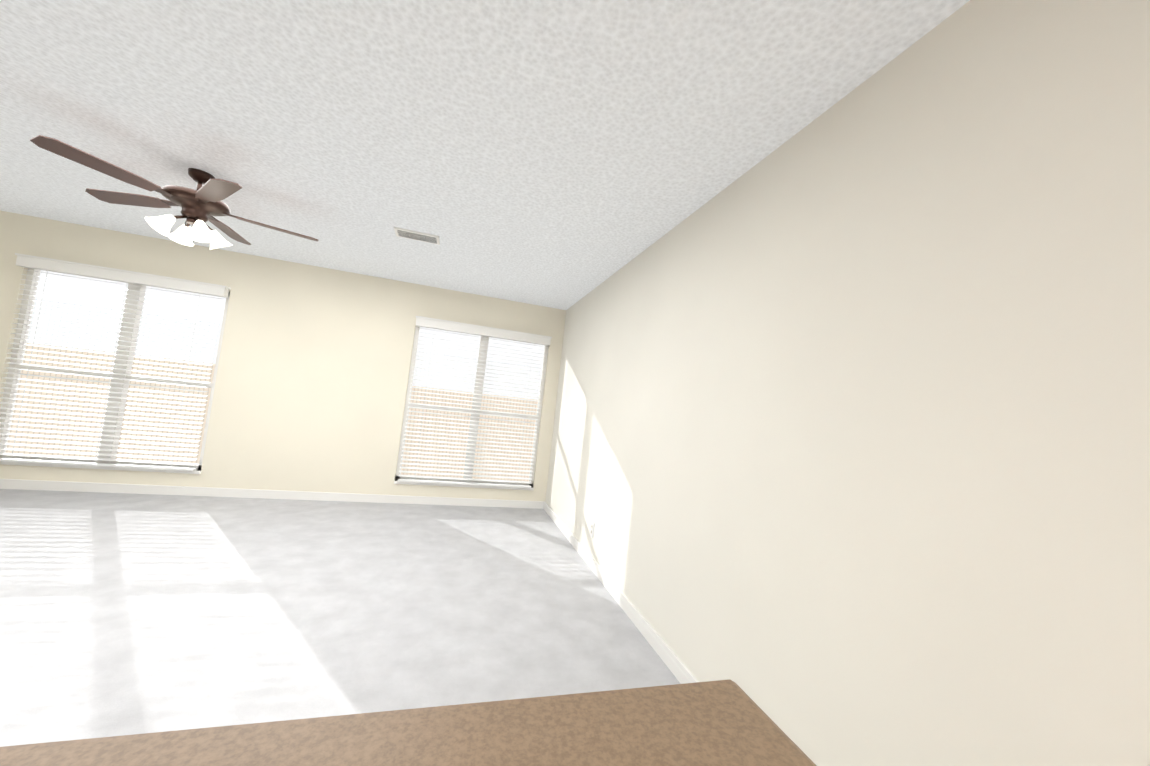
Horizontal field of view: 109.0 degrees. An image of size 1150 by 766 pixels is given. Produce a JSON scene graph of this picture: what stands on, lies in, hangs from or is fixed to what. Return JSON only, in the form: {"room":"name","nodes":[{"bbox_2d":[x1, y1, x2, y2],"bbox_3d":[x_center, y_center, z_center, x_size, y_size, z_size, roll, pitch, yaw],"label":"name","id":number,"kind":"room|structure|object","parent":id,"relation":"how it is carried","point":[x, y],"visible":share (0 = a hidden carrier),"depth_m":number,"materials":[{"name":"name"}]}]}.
{"room":"living room","nodes":[
{"label":"living room","id":0,"kind":"room"},
{"bbox_2d":[0,211,565,500],"bbox_3d":[-3.352,-0.075,4.294,6.480,2.490,0.120,7,-4,-16],"label":"wall","id":1,"kind":"structure","parent":0,"point":[311,383],"depth_m":4.35,"materials":[{"name":"paint"}]},
{"bbox_2d":[0,268,229,473],"bbox_3d":[-4.401,-0.113,3.969,1.590,1.860,0.125,7,-4,-16],"label":"window","id":2,"kind":"structure","parent":1,"relation":"in","point":[198,467],"depth_m":3.95,"materials":[{"name":"white"}]},
{"bbox_2d":[0,253,230,470],"bbox_3d":[-4.372,-0.148,3.885,1.590,1.855,0.094,7,-4,-16],"label":"window blinds","id":3,"kind":"object","parent":2,"relation":"attached to","point":[85,270],"visible":1,"depth_m":3.87,"materials":[{"name":"white plastic"}]},
{"bbox_2d":[0,479,543,508],"bbox_3d":[-3.190,1.148,4.233,5.850,0.090,0.014,7,-4,-16],"label":"baseboard","id":4,"kind":"structure","parent":1,"relation":"attached to","point":[4,483],"depth_m":4.19,"materials":[{"name":"white"}]},
{"bbox_2d":[394,326,548,489],"bbox_3d":[-1.178,0.294,4.900,1.580,1.860,0.125,7,-4,-16],"label":"window","id":5,"kind":"structure","parent":1,"relation":"in","point":[410,381],"depth_m":4.88,"materials":[{"name":"white"}]},
{"bbox_2d":[398,316,551,487],"bbox_3d":[-1.149,0.259,4.816,1.580,1.855,0.094,7,-4,-16],"label":"window blinds","id":6,"kind":"object","parent":5,"relation":"attached to","point":[453,326],"visible":0.98,"depth_m":4.80,"materials":[{"name":"white plastic"}]},
{"bbox_2d":[0,489,680,746],"bbox_3d":[-2.874,1.140,2.472,6.280,0.054,3.570,7,-4,-16],"label":"floor","id":7,"kind":"structure","parent":0,"point":[121,614],"depth_m":2.23,"materials":[{"name":"grey carpet"}]},
{"bbox_2d":[0,0,969,309],"bbox_3d":[-2.613,-1.592,-1.051,8.380,0.012,10.840,7,-4,-16],"label":"ceiling","id":8,"kind":"structure","parent":0,"point":[562,154],"depth_m":1.84,"materials":[{"name":"white paint"}]},
{"bbox_2d":[30,135,317,249],"bbox_3d":[-2.415,-1.095,2.635,1.279,0.469,1.230,7,-4,-16],"label":"ceiling fan","id":9,"kind":"object","parent":8,"relation":"hanging from","point":[200,205],"visible":1,"depth_m":2.50,"materials":[{"name":"brown wood"}]},
{"bbox_2d":[394,227,439,244],"bbox_3d":[-1.245,-1.161,3.245,0.330,0.013,0.170,7,-4,-16],"label":"ceiling vent","id":10,"kind":"object","parent":8,"relation":"in","point":[416,235],"visible":1,"depth_m":3.22,"materials":[{"name":"white metal"}]},
{"bbox_2d":[545,0,1149,765],"bbox_3d":[1.304,0.162,0.051,0.120,2.490,10.860,7,-4,-16],"label":"wall","id":11,"kind":"structure","parent":0,"point":[849,462],"depth_m":1.14,"materials":[{"name":"paint"}]},
{"bbox_2d":[590,521,594,537],"bbox_3d":[0.140,1.208,3.389,0.008,0.120,0.075,7,-4,-16],"label":"outlet","id":12,"kind":"object","parent":11,"relation":"attached to","point":[592,528],"visible":1,"depth_m":3.38,"materials":[{"name":"white plastic"}]},
{"bbox_2d":[544,501,698,683],"bbox_3d":[1.127,1.342,-0.100,0.016,0.090,10.740,7,-4,-16],"label":"baseboard","id":13,"kind":"structure","parent":11,"relation":"attached to","point":[678,668],"depth_m":2.53,"materials":[{"name":"white"}]},
{"label":"outside","id":14,"kind":"structure","parent":0,"visible":0},
{"bbox_2d":[6,270,543,481],"bbox_3d":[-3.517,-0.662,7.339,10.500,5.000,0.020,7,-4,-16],"label":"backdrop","id":15,"kind":"structure","parent":14,"point":[221,309],"depth_m":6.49,"materials":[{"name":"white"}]},
{"bbox_3d":[-1.187,0.569,-0.816,2.990,1.040,1.120,7,-4,-16],"label":"wall","id":16,"kind":"structure","parent":0,"visible":0},
{"bbox_2d":[0,679,815,765],"bbox_3d":[-0.804,0.199,-0.116,1.984,0.221,0.275,7,-4,-16],"label":"countertop","id":17,"kind":"structure","parent":16,"relation":"on","point":[729,722],"depth_m":0.20,"materials":[{"name":"laminate"}]}
]}

